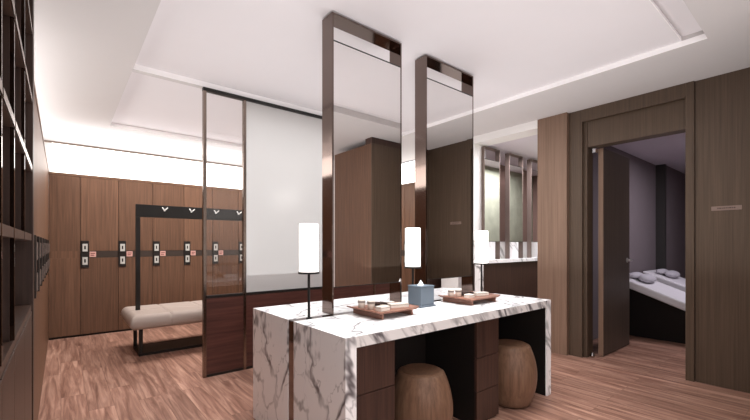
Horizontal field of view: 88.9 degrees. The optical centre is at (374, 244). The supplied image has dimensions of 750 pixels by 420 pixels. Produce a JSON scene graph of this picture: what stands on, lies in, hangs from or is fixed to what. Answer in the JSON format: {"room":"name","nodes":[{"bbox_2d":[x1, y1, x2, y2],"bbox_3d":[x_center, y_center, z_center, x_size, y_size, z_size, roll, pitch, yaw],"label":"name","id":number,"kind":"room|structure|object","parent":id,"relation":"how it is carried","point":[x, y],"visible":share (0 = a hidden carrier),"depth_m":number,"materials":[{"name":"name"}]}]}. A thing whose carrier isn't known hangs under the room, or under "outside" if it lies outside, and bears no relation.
{"room":"changing room","nodes":[
{"label":"changing room","id":0,"kind":"room"},
{"bbox_2d":[44,142,241,171],"bbox_3d":[-2.941,-0.120,6.688,5.300,2.640,0.130,0,0,-39],"label":"wall","id":1,"kind":"structure","parent":0,"point":[48,146],"depth_m":5.31,"materials":[{"name":"white paint"}]},
{"bbox_2d":[44,140,241,166],"bbox_3d":[-2.883,-1.427,6.602,5.240,0.024,0.024,0,0,-39],"label":"trim","id":2,"kind":"structure","parent":1,"relation":"attached to","point":[48,141],"depth_m":5.90,"materials":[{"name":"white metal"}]},
{"bbox_2d":[52,143,241,188],"bbox_3d":[-2.675,-1.107,6.804,4.700,0.615,0.023,0,0,-39],"label":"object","id":3,"kind":"structure","parent":1,"relation":"attached to","point":[70,159],"depth_m":5.94,"materials":[{"name":"white paint"}]},
{"bbox_2d":[34,0,749,165],"bbox_3d":[-0.049,-1.541,2.676,5.920,0.218,10.600,0,0,-39],"label":"ceiling","id":4,"kind":"structure","parent":0,"point":[86,52],"depth_m":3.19,"materials":[{"name":"paint"}]},
{"bbox_2d":[110,0,707,147],"bbox_3d":[-0.447,-1.467,3.650,3.030,0.066,5.030,0,0,-39],"label":"trim","id":5,"kind":"structure","parent":4,"relation":"attached to","point":[703,36],"depth_m":3.48,"materials":[{"name":"white paint"}]},
{"bbox_2d":[38,322,749,419],"bbox_3d":[2.030,1.250,4.383,11.300,0.100,10.600,0,0,-39],"label":"floor","id":6,"kind":"structure","parent":0,"point":[98,376],"depth_m":3.20,"materials":[{"name":"brown wood"}]},
{"bbox_2d":[0,0,33,419],"bbox_3d":[-1.161,-0.115,0.864,0.502,2.630,2.031,0,0,-39],"label":"shelf unit","id":7,"kind":"object","parent":6,"relation":"on","point":[16,16],"visible":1,"depth_m":1.19,"materials":[{"name":"brown wood"}]},
{"bbox_2d":[34,82,37,419],"bbox_3d":[-2.251,0.138,2.134,0.568,2.125,0.432,0,0,-39],"label":"locker","id":8,"kind":"object","parent":6,"relation":"on","point":[35,94],"visible":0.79,"depth_m":2.33,"materials":[{"name":"brown wood"}]},
{"bbox_2d":[37,106,40,419],"bbox_3d":[-2.525,0.138,2.468,0.568,2.125,0.432,0,0,-39],"label":"locker","id":9,"kind":"object","parent":6,"relation":"on","point":[38,112],"visible":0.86,"depth_m":2.64,"materials":[{"name":"brown wood"}]},
{"bbox_2d":[40,123,42,399],"bbox_3d":[-2.800,0.138,2.802,0.568,2.125,0.432,0,0,-39],"label":"locker","id":10,"kind":"object","parent":6,"relation":"on","point":[41,131],"visible":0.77,"depth_m":2.90,"materials":[{"name":"brown wood"}]},
{"bbox_2d":[42,136,44,384],"bbox_3d":[-3.074,0.138,3.136,0.568,2.125,0.432,0,0,-39],"label":"locker","id":11,"kind":"object","parent":6,"relation":"on","point":[43,264],"visible":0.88,"depth_m":3.21,"materials":[{"name":"brown wood"}]},
{"bbox_2d":[44,143,46,369],"bbox_3d":[-3.348,0.138,3.470,0.568,2.125,0.432,0,0,-39],"label":"locker","id":12,"kind":"object","parent":6,"relation":"on","point":[45,262],"visible":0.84,"depth_m":3.60,"materials":[{"name":"brown wood"}]},
{"bbox_2d":[45,155,47,361],"bbox_3d":[-3.622,0.138,3.804,0.568,2.125,0.432,0,0,-39],"label":"locker","id":13,"kind":"object","parent":6,"relation":"on","point":[45,155],"visible":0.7,"depth_m":3.83,"materials":[{"name":"brown wood"}]},
{"bbox_2d":[47,162,48,346],"bbox_3d":[-3.896,0.138,4.138,0.568,2.125,0.432,0,0,-39],"label":"locker","id":14,"kind":"object","parent":6,"relation":"on","point":[47,162],"visible":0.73,"depth_m":4.40,"materials":[{"name":"brown wood"}]},
{"bbox_2d":[48,168,49,338],"bbox_3d":[-4.170,0.138,4.472,0.568,2.125,0.432,0,0,-39],"label":"locker","id":15,"kind":"object","parent":6,"relation":"on","point":[48,168],"visible":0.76,"depth_m":4.75,"materials":[{"name":"brown wood"}]},
{"bbox_2d":[49,172,80,339],"bbox_3d":[-4.159,0.138,5.128,0.318,2.125,0.554,0,0,-39],"label":"locker","id":16,"kind":"object","parent":6,"relation":"on","point":[64,188],"visible":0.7,"depth_m":4.91,"materials":[{"name":"brown wood"}]},
{"bbox_2d":[80,175,117,335],"bbox_3d":[-3.872,0.138,5.356,0.415,2.125,0.568,0,0,-39],"label":"locker","id":17,"kind":"object","parent":6,"relation":"on","point":[98,194],"visible":1,"depth_m":5.14,"materials":[{"name":"brown wood"}]},
{"bbox_2d":[118,178,152,331],"bbox_3d":[-3.551,0.138,5.619,0.415,2.125,0.568,0,0,-39],"label":"locker","id":18,"kind":"object","parent":6,"relation":"on","point":[131,192],"visible":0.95,"depth_m":5.38,"materials":[{"name":"brown wood"}]},
{"bbox_2d":[121,300,201,356],"bbox_3d":[-2.173,0.965,4.697,1.504,0.470,0.826,0,0,-39],"label":"bench","id":19,"kind":"object","parent":6,"relation":"on","point":[178,313],"visible":0.51,"depth_m":4.28,"materials":[{"name":"beige leather"}]},
{"bbox_2d":[121,300,201,329],"bbox_3d":[-2.174,0.805,4.697,1.504,0.150,0.824,0,0,-39],"label":"cushion","id":20,"kind":"object","parent":19,"relation":"on","point":[178,313],"depth_m":4.21,"materials":[{"name":"beige leather"}]},
{"bbox_2d":[138,337,201,351],"bbox_3d":[-2.174,1.180,4.697,1.228,0.016,0.368,0,0,-39],"label":"shelf","id":21,"kind":"object","parent":19,"relation":"attached to","point":[150,347],"depth_m":4.51,"materials":[{"name":"black metal"}]},
{"bbox_2d":[135,204,241,309],"bbox_3d":[-2.179,0.136,4.663,1.260,1.188,0.074,0,0,-39],"label":"coat rack","id":22,"kind":"object","parent":19,"relation":"on","point":[141,210],"visible":0.77,"depth_m":4.45,"materials":[{"name":"black metal"}]},
{"bbox_2d":[152,181,183,304],"bbox_3d":[-3.230,0.138,5.882,0.415,2.125,0.568,0,0,-39],"label":"locker","id":23,"kind":"object","parent":6,"relation":"on","point":[168,233],"visible":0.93,"depth_m":5.67,"materials":[{"name":"brown wood"}]},
{"bbox_2d":[184,184,212,301],"bbox_3d":[-2.909,0.138,6.146,0.415,2.125,0.568,0,0,-39],"label":"locker","id":24,"kind":"object","parent":6,"relation":"on","point":[192,193],"visible":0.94,"depth_m":5.91,"materials":[{"name":"brown wood"}]},
{"bbox_2d":[212,187,238,294],"bbox_3d":[-2.588,0.138,6.409,0.415,2.125,0.568,0,0,-39],"label":"locker","id":25,"kind":"object","parent":6,"relation":"on","point":[224,233],"visible":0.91,"depth_m":6.19,"materials":[{"name":"brown wood"}]},
{"bbox_2d":[238,189,241,292],"bbox_3d":[-2.268,0.138,6.672,0.415,2.125,0.568,0,0,-39],"label":"locker","id":26,"kind":"object","parent":6,"relation":"on","point":[240,190],"visible":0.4,"depth_m":6.34,"materials":[{"name":"brown wood"}]},
{"bbox_2d":[202,87,389,377],"bbox_3d":[-0.653,-0.113,4.199,2.340,2.625,0.048,0,0,-39],"label":"glass wall","id":27,"kind":"structure","parent":6,"relation":"on","point":[282,146],"depth_m":3.83,"materials":[{"name":"white glass"}]},
{"bbox_2d":[253,288,476,419],"bbox_3d":[0.095,0.820,3.099,2.010,0.760,0.529,0,0,-39],"label":"countertop","id":28,"kind":"structure","parent":6,"relation":"on","point":[270,323],"depth_m":2.50,"materials":[{"name":"white stone"}]},
{"bbox_2d":[357,340,394,419],"bbox_3d":[-0.149,0.849,2.142,0.283,0.703,0.460,0,0,-39],"label":"drawer unit","id":29,"kind":"object","parent":6,"relation":"on","point":[375,362],"visible":0.38,"depth_m":1.97,"materials":[{"name":"brown wood"}]},
{"bbox_2d":[289,293,492,419],"bbox_3d":[0.286,0.821,2.867,2.002,0.758,0.070,0,0,-39],"label":"strip","id":30,"kind":"object","parent":6,"relation":"on","point":[291,322],"visible":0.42,"depth_m":2.24,"materials":[{"name":"brown metal"}]},
{"bbox_2d":[298,223,319,318],"bbox_3d":[-0.398,0.157,2.306,0.128,0.568,0.128,0,0,-39],"label":"table lamp","id":31,"kind":"object","parent":30,"relation":"on","point":[308,232],"visible":1,"depth_m":2.26,"materials":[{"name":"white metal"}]},
{"bbox_2d":[322,12,401,314],"bbox_3d":[-0.075,-0.514,2.642,0.600,1.908,0.122,0,0,-39],"label":"mirror","id":32,"kind":"object","parent":30,"relation":"on","point":[362,91],"visible":0.89,"depth_m":2.55,"materials":[{"name":"brown metal"}]},
{"bbox_2d":[334,40,400,287],"bbox_3d":[-0.075,-0.512,2.642,0.575,1.565,0.122,0,0,-39],"label":"mirror glass","id":33,"kind":"object","parent":32,"relation":"attached to","point":[367,87],"depth_m":2.58,"materials":[{"name":"silver mirror"}]},
{"bbox_2d":[404,228,420,284],"bbox_3d":[0.283,0.157,2.865,0.128,0.568,0.128,0,0,-39],"label":"table lamp","id":34,"kind":"object","parent":30,"relation":"on","point":[412,235],"visible":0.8,"depth_m":2.82,"materials":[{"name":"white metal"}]},
{"bbox_2d":[415,55,472,291],"bbox_3d":[0.587,-0.514,3.186,0.600,1.908,0.122,0,0,-39],"label":"mirror","id":35,"kind":"object","parent":30,"relation":"on","point":[443,113],"visible":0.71,"depth_m":3.08,"materials":[{"name":"brown metal"}]},
{"bbox_2d":[427,78,472,279],"bbox_3d":[0.587,-0.512,3.186,0.575,1.565,0.122,0,0,-39],"label":"mirror glass","id":36,"kind":"object","parent":35,"relation":"attached to","point":[449,109],"depth_m":3.13,"materials":[{"name":"silver mirror"}]},
{"bbox_2d":[474,231,488,291],"bbox_3d":[0.950,0.157,3.413,0.128,0.568,0.128,0,0,-39],"label":"table lamp","id":37,"kind":"object","parent":30,"relation":"on","point":[481,237],"visible":0.8,"depth_m":3.36,"materials":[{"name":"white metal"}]},
{"bbox_2d":[402,184,404,291],"bbox_3d":[0.519,0.138,6.122,0.568,2.125,0.415,0,0,-39],"label":"locker","id":38,"kind":"object","parent":6,"relation":"on","point":[403,186],"visible":0.04,"depth_m":5.81,"materials":[{"name":"brown wood"}]},
{"bbox_2d":[294,293,550,419],"bbox_3d":[0.473,0.820,2.639,2.010,0.760,0.520,0,0,-39],"label":"countertop","id":39,"kind":"structure","parent":6,"relation":"on","point":[325,348],"depth_m":2.14,"materials":[{"name":"white stone"}]},
{"bbox_2d":[347,302,418,319],"bbox_3d":[0.049,0.412,2.434,0.351,0.053,0.300,0,0,-39],"label":"wooden tray","id":40,"kind":"object","parent":39,"relation":"on","point":[406,310],"visible":0.74,"depth_m":2.36,"materials":[{"name":"brown wood"}]},
{"bbox_2d":[358,298,364,308],"bbox_3d":[-0.084,0.364,2.396,0.049,0.062,0.049,0,0,-39],"label":"cup","id":41,"kind":"object","parent":40,"relation":"on","point":[361,301],"visible":0.98,"depth_m":2.38,"materials":[{"name":"glass"}]},
{"bbox_2d":[367,299,374,309],"bbox_3d":[-0.024,0.364,2.354,0.049,0.062,0.049,0,0,-39],"label":"cup","id":42,"kind":"object","parent":40,"relation":"on","point":[370,302],"visible":1,"depth_m":2.33,"materials":[{"name":"glass"}]},
{"bbox_2d":[375,301,388,305],"bbox_3d":[0.035,0.377,2.459,0.176,0.034,0.052,0,0,-31],"label":"brush","id":43,"kind":"object","parent":40,"relation":"on","point":[377,303],"visible":0.38,"depth_m":2.45,"materials":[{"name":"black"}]},
{"bbox_2d":[375,305,389,311],"bbox_3d":[0.046,0.382,2.308,0.051,0.028,0.076,0,0,45],"label":"box","id":44,"kind":"object","parent":40,"relation":"on","point":[381,308],"visible":1,"depth_m":2.29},
{"bbox_2d":[387,302,408,307],"bbox_3d":[0.147,0.383,2.437,0.131,0.026,0.051,0,0,-25],"label":"box","id":45,"kind":"object","parent":40,"relation":"on","point":[398,304],"visible":0.89,"depth_m":2.42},
{"bbox_2d":[395,333,425,374],"bbox_3d":[0.313,0.848,2.834,1.870,0.704,0.013,0,0,-39],"label":"panel","id":46,"kind":"object","parent":39,"relation":"attached to","point":[412,349],"visible":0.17,"depth_m":2.78,"materials":[{"name":"brown wood"}]},
{"bbox_2d":[408,280,435,307],"bbox_3d":[0.332,0.345,2.763,0.156,0.188,0.150,0,0,-39],"label":"tissue box","id":47,"kind":"object","parent":39,"relation":"on","point":[421,295],"visible":0.91,"depth_m":2.72,"materials":[{"name":"leather"}]},
{"bbox_2d":[438,291,499,304],"bbox_3d":[0.733,0.412,2.976,0.396,0.053,0.290,0,0,-39],"label":"wooden tray","id":48,"kind":"object","parent":39,"relation":"on","point":[491,297],"visible":0.72,"depth_m":2.89,"materials":[{"name":"brown wood"}]},
{"bbox_2d":[448,288,453,296],"bbox_3d":[0.584,0.364,2.937,0.049,0.062,0.049,0,0,-39],"label":"cup","id":49,"kind":"object","parent":48,"relation":"on","point":[450,290],"visible":0.93,"depth_m":2.92,"materials":[{"name":"glass"}]},
{"bbox_2d":[455,288,461,296],"bbox_3d":[0.641,0.364,2.939,0.049,0.062,0.049,0,0,-39],"label":"cup","id":50,"kind":"object","parent":48,"relation":"on","point":[458,291],"visible":1,"depth_m":2.92,"materials":[{"name":"glass"}]},
{"bbox_2d":[461,291,473,295],"bbox_3d":[0.740,0.377,2.992,0.176,0.034,0.052,0,0,-16],"label":"brush","id":51,"kind":"object","parent":48,"relation":"on","point":[462,292],"visible":0.77,"depth_m":2.97,"materials":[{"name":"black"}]},
{"bbox_2d":[464,293,474,297],"bbox_3d":[0.710,0.383,2.879,0.051,0.026,0.071,0,0,45],"label":"box","id":52,"kind":"object","parent":48,"relation":"on","point":[469,295],"visible":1,"depth_m":2.86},
{"bbox_2d":[474,291,488,295],"bbox_3d":[0.833,0.384,3.012,0.121,0.024,0.051,0,0,-27],"label":"box","id":53,"kind":"object","parent":48,"relation":"on","point":[484,292],"visible":0.9,"depth_m":2.99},
{"bbox_2d":[404,182,440,291],"bbox_3d":[0.783,0.138,5.801,0.568,2.125,0.415,0,0,-39],"label":"locker","id":54,"kind":"object","parent":6,"relation":"on","point":[409,187],"visible":0.16,"depth_m":5.69,"materials":[{"name":"brown wood"}]},
{"bbox_2d":[394,363,452,419],"bbox_3d":[0.276,0.972,2.296,0.380,0.456,0.380,0,0,10],"label":"stool","id":55,"kind":"object","parent":6,"relation":"on","point":[422,390],"visible":0.9,"depth_m":2.16,"materials":[{"name":"brown wood"}]},
{"bbox_2d":[426,318,498,419],"bbox_3d":[0.622,0.849,2.775,0.251,0.703,0.460,0,0,-39],"label":"drawer unit","id":56,"kind":"object","parent":6,"relation":"on","point":[468,355],"visible":0.84,"depth_m":2.62,"materials":[{"name":"brown wood"}]},
{"bbox_2d":[473,241,537,297],"bbox_3d":[2.284,0.575,5.950,2.600,1.250,0.340,0,0,-39],"label":"washstand","id":57,"kind":"object","parent":6,"relation":"on","point":[515,276],"visible":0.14,"depth_m":5.54,"materials":[{"name":"stone"}]},
{"bbox_2d":[481,146,499,258],"bbox_3d":[1.591,-0.565,5.284,0.375,1.530,0.072,0,0,-39],"label":"mirror","id":58,"kind":"object","parent":57,"relation":"on","point":[490,169],"visible":0.77,"depth_m":5.25,"materials":[{"name":"brown metal"}]},
{"bbox_2d":[485,158,499,241],"bbox_3d":[1.591,-0.606,5.284,0.350,1.122,0.072,0,0,-39],"label":"mirror glass","id":59,"kind":"object","parent":58,"relation":"attached to","point":[492,168],"depth_m":5.26,"materials":[{"name":"silver mirror"}]},
{"bbox_2d":[505,153,522,258],"bbox_3d":[2.064,-0.565,5.673,0.375,1.530,0.072,0,0,-39],"label":"mirror","id":60,"kind":"object","parent":57,"relation":"on","point":[513,174],"visible":0.88,"depth_m":5.60,"materials":[{"name":"brown metal"}]},
{"bbox_2d":[510,164,522,241],"bbox_3d":[2.064,-0.606,5.673,0.350,1.122,0.072,0,0,-39],"label":"mirror glass","id":61,"kind":"object","parent":60,"relation":"attached to","point":[516,172],"depth_m":5.65,"materials":[{"name":"mirror"}]},
{"bbox_2d":[527,159,537,257],"bbox_3d":[2.537,-0.565,6.061,0.375,1.530,0.072,0,0,-39],"label":"mirror","id":62,"kind":"object","parent":57,"relation":"on","point":[532,175],"visible":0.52,"depth_m":5.96,"materials":[{"name":"brown metal"}]},
{"bbox_2d":[532,170,537,241],"bbox_3d":[2.537,-0.606,6.061,0.350,1.122,0.072,0,0,-39],"label":"mirror glass","id":63,"kind":"object","parent":62,"relation":"attached to","point":[534,173],"depth_m":5.98,"materials":[{"name":"mirror"}]},
{"bbox_2d":[498,339,536,408],"bbox_3d":[1.033,0.972,2.918,0.380,0.456,0.380,0,0,33],"label":"stool","id":64,"kind":"object","parent":6,"relation":"on","point":[517,363],"visible":0.67,"depth_m":2.76,"materials":[{"name":"brown wood"}]},
{"bbox_2d":[629,273,684,343],"bbox_3d":[4.163,0.803,4.582,0.750,0.794,2.100,0,0,-39],"label":"bed","id":65,"kind":"object","parent":6,"relation":"on","point":[656,309],"visible":0.38,"depth_m":4.88,"materials":[{"name":"black wood"}]},
{"bbox_2d":[629,272,656,282],"bbox_3d":[3.648,0.440,5.209,0.423,0.128,0.265,0,0,-38],"label":"cushion","id":66,"kind":"object","parent":65,"relation":"on","point":[647,278],"visible":0.99,"depth_m":5.11,"materials":[{"name":"white fabric"}]},
{"bbox_2d":[643,270,684,291],"bbox_3d":[5.091,0.803,5.343,0.750,0.794,2.100,0,0,-39],"label":"bed","id":67,"kind":"object","parent":6,"relation":"on","point":[679,282],"visible":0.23,"depth_m":5.74,"materials":[{"name":"white fabric"}]},
{"bbox_2d":[656,269,679,277],"bbox_3d":[4.575,0.440,5.971,0.423,0.128,0.265,0,0,-38],"label":"cushion","id":68,"kind":"object","parent":67,"relation":"on","point":[672,274],"visible":1,"depth_m":5.86,"materials":[{"name":"white fabric"}]},
{"bbox_2d":[402,161,414,183],"bbox_3d":[0.158,-1.107,7.045,0.015,0.615,3.190,0,0,-39],"label":"trim","id":69,"kind":"structure","parent":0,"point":[408,169],"depth_m":6.53,"materials":[{"name":"white"}]},
{"bbox_2d":[473,165,526,290],"bbox_3d":[2.173,-0.080,6.557,2.719,2.560,0.059,0,0,-39],"label":"wall","id":70,"kind":"structure","parent":0,"point":[502,167],"depth_m":6.54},
{"bbox_2d":[441,137,481,288],"bbox_3d":[1.230,-0.120,5.370,0.245,2.640,0.570,0,0,-39],"label":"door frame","id":71,"kind":"structure","parent":70,"relation":"attached to","point":[454,283],"depth_m":5.12,"materials":[{"name":"white paint"}]},
{"bbox_2d":[474,120,537,145],"bbox_3d":[1.687,-1.393,4.813,0.245,0.095,0.870,0,0,-39],"label":"lintel","id":72,"kind":"object","parent":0,"point":[527,129],"visible":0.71,"depth_m":4.74,"materials":[{"name":"white paint"}]},
{"bbox_2d":[538,112,568,355],"bbox_3d":[2.067,-0.120,4.350,0.245,2.640,0.329,0,0,-39],"label":"wall column","id":73,"kind":"structure","parent":0,"point":[553,131],"depth_m":4.25,"materials":[{"name":"brown wood"}]},
{"bbox_2d":[485,133,684,173],"bbox_3d":[5.431,-1.425,4.795,5.519,0.150,6.920,0,0,-39],"label":"ceiling","id":74,"kind":"structure","parent":0,"point":[669,150],"depth_m":5.46,"materials":[{"name":"white paint"}]},
{"bbox_2d":[593,146,655,339],"bbox_3d":[3.422,-0.075,5.493,3.299,2.550,0.169,0,0,-39],"label":"wall","id":75,"kind":"structure","parent":0,"point":[642,173],"depth_m":5.89,"materials":[{"name":"purple paint"}]},
{"bbox_2d":[656,164,665,269],"bbox_3d":[4.769,-0.075,6.515,0.080,2.550,0.299,0,0,-39],"label":"wall","id":76,"kind":"structure","parent":0,"point":[660,169],"depth_m":6.41,"materials":[{"name":"grey paint"}]},
{"bbox_2d":[583,67,749,392],"bbox_3d":[2.767,-0.120,3.556,0.170,2.640,1.785,0,0,-39],"label":"wall","id":77,"kind":"structure","parent":0,"point":[722,102],"depth_m":3.26,"materials":[{"name":"brown wood"}]},
{"bbox_2d":[592,148,632,355],"bbox_3d":[2.712,0.077,4.322,0.882,2.230,0.113,0,0,-37],"label":"door","id":78,"kind":"structure","parent":77,"relation":"in","point":[613,168],"depth_m":4.25,"materials":[{"name":"brown wood"}]},
{"bbox_2d":[569,81,694,381],"bbox_3d":[2.466,-0.120,3.771,0.021,2.640,1.070,0,0,-39],"label":"trim","id":79,"kind":"structure","parent":77,"relation":"attached to","point":[685,90],"depth_m":3.80,"materials":[{"name":"brown wood"}]},
{"bbox_2d":[711,205,741,210],"bbox_3d":[2.941,-0.310,3.204,0.008,0.036,0.190,0,0,-39],"label":"door sign","id":80,"kind":"object","parent":77,"relation":"attached to","point":[733,207],"visible":1,"depth_m":3.20,"materials":[{"name":"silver metal"}]},
{"bbox_2d":[666,165,684,277],"bbox_3d":[5.621,-0.075,7.227,2.139,2.550,0.279,0,0,-39],"label":"wall","id":81,"kind":"structure","parent":0,"point":[675,180],"depth_m":6.85,"materials":[{"name":"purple paint"}]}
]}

